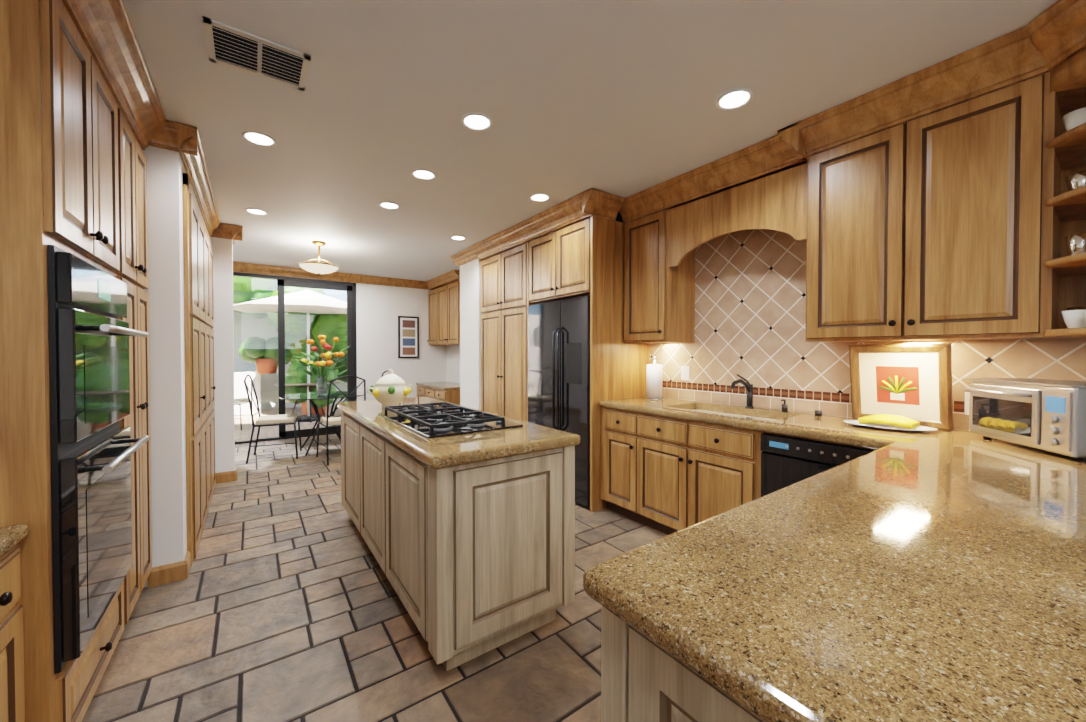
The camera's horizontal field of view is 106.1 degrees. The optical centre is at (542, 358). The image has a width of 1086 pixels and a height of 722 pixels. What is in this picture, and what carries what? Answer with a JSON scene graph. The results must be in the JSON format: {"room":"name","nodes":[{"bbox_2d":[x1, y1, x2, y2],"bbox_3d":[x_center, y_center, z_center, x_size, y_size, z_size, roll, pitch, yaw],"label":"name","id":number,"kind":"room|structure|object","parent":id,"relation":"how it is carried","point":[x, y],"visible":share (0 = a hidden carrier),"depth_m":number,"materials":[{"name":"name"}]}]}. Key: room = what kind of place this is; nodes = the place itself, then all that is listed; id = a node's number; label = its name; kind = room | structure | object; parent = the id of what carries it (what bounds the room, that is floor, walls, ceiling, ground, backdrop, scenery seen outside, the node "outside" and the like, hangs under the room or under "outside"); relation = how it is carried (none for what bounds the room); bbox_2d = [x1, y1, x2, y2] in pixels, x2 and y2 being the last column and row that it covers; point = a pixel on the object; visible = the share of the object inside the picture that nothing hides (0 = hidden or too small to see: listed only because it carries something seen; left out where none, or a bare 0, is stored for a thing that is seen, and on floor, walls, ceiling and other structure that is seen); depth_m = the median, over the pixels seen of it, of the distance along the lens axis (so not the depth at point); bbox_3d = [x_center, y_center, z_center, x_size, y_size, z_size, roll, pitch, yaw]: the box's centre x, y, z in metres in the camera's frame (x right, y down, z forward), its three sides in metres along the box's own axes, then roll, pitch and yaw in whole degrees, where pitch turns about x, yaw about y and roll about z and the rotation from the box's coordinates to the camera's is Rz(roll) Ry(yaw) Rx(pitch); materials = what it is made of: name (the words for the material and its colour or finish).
{"room":"kitchen","nodes":[
{"label":"kitchen","id":0,"kind":"room"},
{"bbox_2d":[210,237,234,472],"bbox_3d":[-3.635,-0.038,3.927,1.050,2.600,0.150,-1,1,-36],"label":"wall","id":1,"kind":"structure","parent":0,"point":[222,249],"depth_m":4.13,"materials":[{"name":"white paint"}]},
{"bbox_2d":[168,120,223,237],"bbox_3d":[-2.633,-1.260,3.187,0.120,0.130,2.191,-1,1,-36],"label":"crown molding","id":2,"kind":"structure","parent":1,"relation":"attached to","point":[184,140],"depth_m":2.67,"materials":[{"name":"brown wood"}]},
{"bbox_2d":[228,224,242,244],"bbox_3d":[-3.173,-1.275,4.236,0.101,0.130,0.326,-1,1,-36],"label":"crown molding","id":3,"kind":"structure","parent":1,"relation":"attached to","point":[235,232],"depth_m":4.12,"materials":[{"name":"brown wood"}]},
{"bbox_2d":[241,272,446,400],"bbox_3d":[-3.601,-0.073,6.452,4.320,2.600,0.120,-1,1,-36],"label":"wall","id":4,"kind":"structure","parent":0,"point":[380,309],"depth_m":7.06,"materials":[{"name":"white paint"}]},
{"bbox_2d":[233,272,356,443],"bbox_3d":[-3.989,-0.006,6.188,2.140,2.466,0.080,-1,1,-36],"label":"door frame","id":5,"kind":"structure","parent":4,"relation":"attached to","point":[348,287],"depth_m":6.28,"materials":[{"name":"black"}]},
{"bbox_2d":[233,261,443,289],"bbox_3d":[-3.499,-1.304,6.378,4.220,0.130,0.091,-1,1,-36],"label":"crown molding","id":6,"kind":"structure","parent":4,"relation":"attached to","point":[243,267],"depth_m":6.46,"materials":[{"name":"brown wood"}]},
{"bbox_2d":[398,316,418,357],"bbox_3d":[-2.378,-0.374,7.231,0.360,0.740,0.024,-1,1,-36],"label":"framed picture","id":7,"kind":"object","parent":4,"relation":"attached to","point":[408,336],"visible":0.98,"depth_m":7.22,"materials":[{"name":"black"}]},
{"bbox_2d":[82,433,666,721],"bbox_3d":[-0.593,1.306,2.370,4.450,0.055,10.150,-1,1,-36],"label":"floor","id":8,"kind":"structure","parent":0,"point":[282,602],"depth_m":1.88,"materials":[{"name":"beige tile"}]},
{"bbox_2d":[0,532,28,721],"bbox_3d":[-1.480,0.904,0.695,0.577,0.796,0.707,-1,1,-36],"label":"base cabinet","id":9,"kind":"object","parent":8,"relation":"on","point":[12,699],"depth_m":1.08,"materials":[{"name":"brown wood"}]},
{"bbox_2d":[0,524,28,555],"bbox_3d":[-0.960,0.496,-0.032,0.586,0.040,2.486,-1,1,-36],"label":"countertop","id":10,"kind":"structure","parent":9,"relation":"on","point":[9,535],"depth_m":1.08,"materials":[{"name":"beige stone"}]},
{"bbox_2d":[0,0,165,721],"bbox_3d":[-1.986,-0.006,1.526,0.733,2.593,1.465,-1,1,-36],"label":"tall cabinet","id":11,"kind":"object","parent":8,"relation":"on","point":[82,120],"visible":1,"depth_m":1.26,"materials":[{"name":"brown wood"}]},
{"bbox_2d":[142,145,194,587],"bbox_3d":[-3.054,-0.025,2.959,0.870,2.600,2.100,-1,1,-36],"label":"wall block","id":12,"kind":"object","parent":8,"relation":"on","point":[166,169],"visible":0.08,"depth_m":2.32,"materials":[{"name":"white paint"}]},
{"bbox_2d":[183,173,215,566],"bbox_3d":[-2.702,0.069,3.274,0.063,2.396,1.920,-1,1,-36],"label":"pantry doors","id":13,"kind":"structure","parent":12,"relation":"attached to","point":[200,387],"depth_m":2.79,"materials":[{"name":"brown wood"}]},
{"bbox_2d":[215,467,236,480],"bbox_3d":[-3.675,1.204,4.007,1.079,0.105,0.038,-1,1,-36],"label":"baseboard","id":14,"kind":"structure","parent":8,"relation":"on","point":[227,475],"depth_m":4.14,"materials":[{"name":"brown wood"}]},
{"bbox_2d":[244,375,301,463],"bbox_3d":[-3.383,0.720,5.139,0.555,1.046,0.471,0,1,-26],"label":"dining chair","id":15,"kind":"object","parent":8,"relation":"on","point":[284,419],"visible":1,"depth_m":5.03,"materials":[{"name":"black metal"}]},
{"bbox_2d":[279,391,366,455],"bbox_3d":[-2.964,0.868,5.556,1.040,0.750,1.040,-1,1,-36],"label":"glass dining table","id":16,"kind":"object","parent":8,"relation":"on","point":[311,396],"visible":0.71,"depth_m":5.44,"materials":[{"name":"grey"}]},
{"bbox_2d":[292,335,349,395],"bbox_3d":[-2.950,0.088,5.446,0.686,0.809,0.689,-1,1,-36],"label":"bouquet","id":17,"kind":"object","parent":16,"relation":"on","point":[321,379],"visible":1,"depth_m":5.39,"materials":[{"name":"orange plant"}]},
{"bbox_2d":[316,375,365,465],"bbox_3d":[-2.495,0.721,5.074,0.471,1.046,0.555,-1,1,-41],"label":"dining chair","id":18,"kind":"object","parent":8,"relation":"on","point":[329,421],"visible":0.56,"depth_m":4.87,"materials":[{"name":"black metal"}]},
{"bbox_2d":[416,270,459,404],"bbox_3d":[-1.429,-0.075,6.602,0.602,2.593,2.140,-1,1,-36],"label":"built-in desk","id":19,"kind":"object","parent":8,"relation":"on","point":[443,315],"visible":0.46,"depth_m":6.74,"materials":[{"name":"brown wood"}]},
{"bbox_2d":[416,381,459,389],"bbox_3d":[-1.652,0.460,6.941,0.580,0.040,1.340,-1,1,-36],"label":"countertop","id":20,"kind":"structure","parent":19,"relation":"on","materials":[{"name":"beige stone"}]},
{"bbox_2d":[340,409,574,670],"bbox_3d":[-0.733,0.845,2.632,0.707,0.862,2.082,-1,1,-36],"label":"kitchen island","id":21,"kind":"object","parent":8,"relation":"on","point":[469,538],"depth_m":1.80,"materials":[{"name":"brown wood"}]},
{"bbox_2d":[337,397,579,472],"bbox_3d":[-0.732,0.386,2.626,0.746,0.052,2.130,-1,1,-36],"label":"island countertop","id":22,"kind":"structure","parent":21,"relation":"on","point":[453,451],"depth_m":1.89,"materials":[{"name":"beige stone"}]},
{"bbox_2d":[367,369,412,407],"bbox_3d":[-1.102,0.216,2.956,0.321,0.277,0.290,-1,1,-36],"label":"tureen","id":23,"kind":"object","parent":22,"relation":"on","point":[390,389],"visible":0.96,"depth_m":2.88,"materials":[{"name":"beige ceramic"}]},
{"bbox_2d":[378,402,522,437],"bbox_3d":[-0.582,0.336,2.402,0.520,0.052,0.910,-1,1,-36],"label":"gas cooktop","id":24,"kind":"object","parent":22,"relation":"in","point":[433,421],"visible":1,"depth_m":2.20,"materials":[{"name":"black metal"}]},
{"bbox_2d":[472,188,648,511],"bbox_3d":[0.093,-0.044,4.288,0.816,2.593,2.125,-1,1,-36],"label":"tall cabinet","id":25,"kind":"object","parent":8,"relation":"on","point":[557,352],"visible":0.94,"depth_m":3.64,"materials":[{"name":"brown wood"}]},
{"bbox_2d":[528,295,589,507],"bbox_3d":[0.365,0.361,3.920,0.767,1.778,0.910,-1,1,-36],"label":"refrigerator","id":26,"kind":"object","parent":25,"relation":"in","point":[559,330],"depth_m":3.60,"materials":[{"name":"black metal"}]},
{"bbox_2d":[601,606,762,721],"bbox_3d":[0.467,0.872,0.697,0.500,0.860,0.548,-1,1,-36],"label":"base cabinet","id":27,"kind":"object","parent":8,"relation":"on","point":[644,678],"depth_m":0.65,"materials":[{"name":"brown wood"}]},
{"bbox_2d":[583,397,1085,721],"bbox_3d":[0.767,0.828,1.919,2.486,0.916,2.746,-1,1,-36],"label":"countertop","id":28,"kind":"structure","parent":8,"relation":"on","point":[797,567],"depth_m":0.76,"materials":[{"name":"brown stone"}]},
{"bbox_2d":[644,356,664,399],"bbox_3d":[0.951,0.165,3.488,0.170,0.364,0.170,-1,1,-36],"label":"paper towel holder","id":29,"kind":"object","parent":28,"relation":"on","point":[653,381],"visible":1,"depth_m":3.43,"materials":[{"name":"white paper"}]},
{"bbox_2d":[730,374,753,407],"bbox_3d":[1.379,0.234,2.901,0.273,0.241,0.122,-1,1,-36],"label":"faucet","id":30,"kind":"object","parent":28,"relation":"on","point":[749,397],"visible":0.98,"depth_m":2.92,"materials":[{"name":"black metal"}]},
{"bbox_2d":[781,399,787,411],"bbox_3d":[1.613,0.315,2.734,0.058,0.084,0.036,-1,1,-36],"label":"soap dispenser","id":31,"kind":"object","parent":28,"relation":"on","point":[784,407],"visible":1,"depth_m":2.73,"materials":[{"name":"black"}]},
{"bbox_2d":[761,432,874,496],"bbox_3d":[1.627,0.804,2.235,0.586,0.763,0.590,-1,1,-36],"label":"dishwasher","id":32,"kind":"object","parent":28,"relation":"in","point":[786,459],"depth_m":2.15,"materials":[{"name":"black metal"}]},
{"bbox_2d":[815,410,821,415],"bbox_3d":[1.738,0.344,2.578,0.040,0.030,0.040,-1,1,-36],"label":"stopper","id":33,"kind":"object","parent":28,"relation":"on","point":[818,412],"visible":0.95,"depth_m":2.56,"materials":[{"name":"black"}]},
{"bbox_2d":[844,414,937,431],"bbox_3d":[1.800,0.332,2.130,0.224,0.068,0.371,-1,1,-36],"label":"plate","id":34,"kind":"object","parent":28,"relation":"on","point":[890,422],"visible":1,"depth_m":2.10,"materials":[{"name":"white ceramic"}]},
{"bbox_2d":[849,343,952,430],"bbox_3d":[1.925,0.143,2.217,0.108,0.445,0.420,-1,1,-36],"label":"framed picture","id":35,"kind":"object","parent":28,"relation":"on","point":[912,381],"visible":0.96,"depth_m":2.18,"materials":[{"name":"brown wood"}]},
{"bbox_2d":[962,378,1085,460],"bbox_3d":[2.088,0.234,1.689,0.342,0.276,0.504,0,1,12],"label":"toaster oven","id":36,"kind":"object","parent":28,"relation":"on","point":[1049,415],"visible":1,"depth_m":1.63,"materials":[{"name":"silver metal"}]},
{"bbox_2d":[460,251,503,409],"bbox_3d":[-0.651,-0.059,5.419,0.720,2.600,0.550,-1,1,-36],"label":"wall","id":37,"kind":"structure","parent":0,"point":[470,370],"depth_m":5.17,"materials":[{"name":"white paint"}]},
{"bbox_2d":[452,246,477,266],"bbox_3d":[-0.979,-1.287,5.161,0.088,0.130,0.539,-1,1,-36],"label":"crown molding","id":38,"kind":"structure","parent":37,"relation":"attached to","point":[467,255],"depth_m":5.17,"materials":[{"name":"brown wood"}]},
{"bbox_2d":[123,0,1057,280],"bbox_3d":[-0.584,-1.356,2.321,4.450,0.080,10.320,-1,1,-36],"label":"ceiling","id":39,"kind":"structure","parent":0,"point":[571,98],"depth_m":2.03,"materials":[{"name":"white paint"}]},
{"bbox_2d":[245,208,267,214],"bbox_3d":[-2.600,-1.330,3.708,0.174,0.008,0.174,-1,1,-36],"label":"recessed light","id":40,"kind":"object","parent":39,"relation":"in","point":[255,211],"visible":1,"depth_m":3.70,"materials":[{"name":"white plastic"}]},
{"bbox_2d":[203,16,310,90],"bbox_3d":[-1.231,-1.302,1.774,0.360,0.012,0.280,-1,1,-36],"label":"ceiling vent","id":41,"kind":"object","parent":39,"relation":"in","point":[238,49],"visible":1,"depth_m":1.76,"materials":[{"name":"white metal"}]},
{"bbox_2d":[242,131,276,146],"bbox_3d":[-1.699,-1.313,2.447,0.174,0.008,0.174,-1,1,-36],"label":"recessed light","id":42,"kind":"object","parent":39,"relation":"in","point":[259,138],"visible":1,"depth_m":2.44,"materials":[{"name":"white plastic"}]},
{"bbox_2d":[298,241,338,275],"bbox_3d":[-2.600,-1.153,4.743,0.424,0.390,0.424,-1,1,-36],"label":"ceiling light","id":43,"kind":"object","parent":39,"relation":"hanging from","point":[319,268],"visible":1,"depth_m":4.67,"materials":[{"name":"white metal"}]},
{"bbox_2d":[379,202,399,209],"bbox_3d":[-1.335,-1.328,3.555,0.174,0.008,0.174,-1,1,-36],"label":"recessed light","id":44,"kind":"object","parent":39,"relation":"in","point":[390,205],"visible":1,"depth_m":3.55,"materials":[{"name":"white plastic"}]},
{"bbox_2d":[411,169,435,179],"bbox_3d":[-0.858,-1.320,2.938,0.174,0.008,0.174,-1,1,-36],"label":"recessed light","id":45,"kind":"object","parent":39,"relation":"in","point":[422,174],"visible":1,"depth_m":2.93,"materials":[{"name":"white plastic"}]},
{"bbox_2d":[450,236,465,240],"bbox_3d":[-0.946,-1.342,4.558,0.174,0.008,0.174,-1,1,-36],"label":"recessed light","id":46,"kind":"object","parent":39,"relation":"in","point":[459,238],"visible":0.98,"depth_m":4.56,"materials":[{"name":"white plastic"}]},
{"bbox_2d":[461,113,492,130],"bbox_3d":[-0.367,-1.310,2.268,0.174,0.008,0.174,-1,1,-36],"label":"recessed light","id":47,"kind":"object","parent":39,"relation":"in","point":[476,121],"visible":1,"depth_m":2.26,"materials":[{"name":"white plastic"}]},
{"bbox_2d":[529,193,549,201],"bbox_3d":[-0.025,-1.326,3.372,0.174,0.008,0.174,-1,1,-36],"label":"recessed light","id":48,"kind":"object","parent":39,"relation":"in","point":[539,197],"visible":0.98,"depth_m":3.37,"materials":[{"name":"white plastic"}]},
{"bbox_2d":[716,88,753,109],"bbox_3d":[0.969,-1.308,2.067,0.174,0.008,0.174,-1,1,-36],"label":"recessed light","id":49,"kind":"object","parent":39,"relation":"in","point":[734,99],"visible":1,"depth_m":2.06,"materials":[{"name":"white plastic"}]},
{"bbox_2d":[447,222,968,430],"bbox_3d":[1.138,-0.034,3.619,0.100,2.600,10.200,-1,1,-36],"label":"wall","id":50,"kind":"structure","parent":0,"point":[453,363],"depth_m":7.37,"materials":[{"name":"white paint"}]},
{"bbox_2d":[619,184,658,343],"bbox_3d":[0.946,-0.720,3.437,0.406,1.216,0.444,-1,1,-36],"label":"upper cabinet","id":51,"kind":"object","parent":50,"relation":"attached to","point":[639,213],"depth_m":3.35,"materials":[{"name":"brown wood"}]},
{"bbox_2d":[659,124,802,342],"bbox_3d":[1.369,-0.712,2.845,0.406,1.216,1.012,-1,1,-36],"label":"valance","id":52,"kind":"object","parent":50,"relation":"attached to","point":[760,186],"depth_m":2.80,"materials":[{"name":"brown wood"}]},
{"bbox_2d":[649,229,1085,430],"bbox_3d":[1.778,-0.440,2.626,0.006,1.600,2.750,-1,1,-36],"label":"tile backsplash","id":53,"kind":"structure","parent":50,"relation":"attached to","point":[750,306],"depth_m":2.85,"materials":[{"name":"beige tile"}]},
{"bbox_2d":[681,366,689,379],"bbox_3d":[1.195,0.124,3.434,0.009,0.120,0.080,-1,1,-36],"label":"outlet","id":54,"kind":"object","parent":53,"relation":"attached to","point":[685,370],"visible":1,"depth_m":3.43,"materials":[{"name":"white plastic"}]},
{"bbox_2d":[965,392,969,414],"bbox_3d":[2.179,0.230,2.061,0.006,0.115,0.070,-1,1,-36],"label":"outlet","id":55,"kind":"object","parent":53,"relation":"attached to","point":[967,397],"visible":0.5,"depth_m":2.08,"materials":[{"name":"white plastic"}]},
{"bbox_2d":[803,52,974,342],"bbox_3d":[1.912,-0.701,2.084,0.406,1.216,0.858,-1,1,-36],"label":"upper cabinet","id":56,"kind":"object","parent":50,"relation":"attached to","point":[939,201],"depth_m":2.00,"materials":[{"name":"brown wood"}]},
{"bbox_2d":[971,0,1085,339],"bbox_3d":[2.356,-0.688,1.142,0.780,1.216,1.468,-1,1,-36],"label":"upper cabinet","id":57,"kind":"object","parent":50,"relation":"attached to","point":[1024,80],"depth_m":1.68,"materials":[{"name":"brown wood"}]},
{"bbox_2d":[1026,0,1085,338],"bbox_3d":[2.356,-0.688,1.141,0.779,1.217,1.468,-1,1,-36],"label":"shelf","id":58,"kind":"object","parent":57,"relation":"attached to","point":[1056,38],"depth_m":1.63,"materials":[{"name":"brown wood"}]},
{"bbox_2d":[1061,306,1085,327],"bbox_3d":[2.063,-0.151,1.521,0.089,0.075,0.200,0,1,9],"label":"bowl","id":59,"kind":"object","parent":57,"relation":"in","point":[1074,317],"visible":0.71,"depth_m":1.54,"materials":[{"name":"white ceramic"}]},
{"bbox_2d":[1062,107,1085,130],"bbox_3d":[2.061,-0.909,1.514,0.095,0.090,0.206,0,1,9],"label":"bowl","id":60,"kind":"object","parent":57,"relation":"in","point":[1074,119],"visible":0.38,"depth_m":1.54,"materials":[{"name":"white ceramic"}]},
{"bbox_2d":[1064,232,1085,255],"bbox_3d":[2.062,-0.432,1.519,0.079,0.085,0.191,0,1,9],"label":"cup","id":61,"kind":"object","parent":57,"relation":"in","point":[1075,243],"visible":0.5,"depth_m":1.54,"materials":[{"name":"silver metal"}]},
{"bbox_2d":[1065,170,1085,190],"bbox_3d":[2.061,-0.684,1.517,0.076,0.100,0.188,0,1,9],"label":"cup","id":62,"kind":"object","parent":57,"relation":"in","point":[1075,180],"visible":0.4,"depth_m":1.54,"materials":[{"name":"silver metal"}]},
{"label":"outside","id":63,"kind":"structure","parent":0,"visible":0},
{"bbox_2d":[234,405,340,440],"bbox_3d":[-5.986,1.210,10.050,14.000,0.055,8.480,-1,1,-36],"label":"ground","id":64,"kind":"structure","parent":63,"point":[243,434],"depth_m":7.32,"materials":[{"name":"stone"}]},
{"bbox_2d":[233,276,346,428],"bbox_3d":[-4.848,-0.791,8.429,14.000,4.001,4.562,-1,1,-36],"label":"garden","id":65,"kind":"object","parent":64,"relation":"on","point":[292,302],"depth_m":8.29,"materials":[{"name":"green plant"}]}
]}

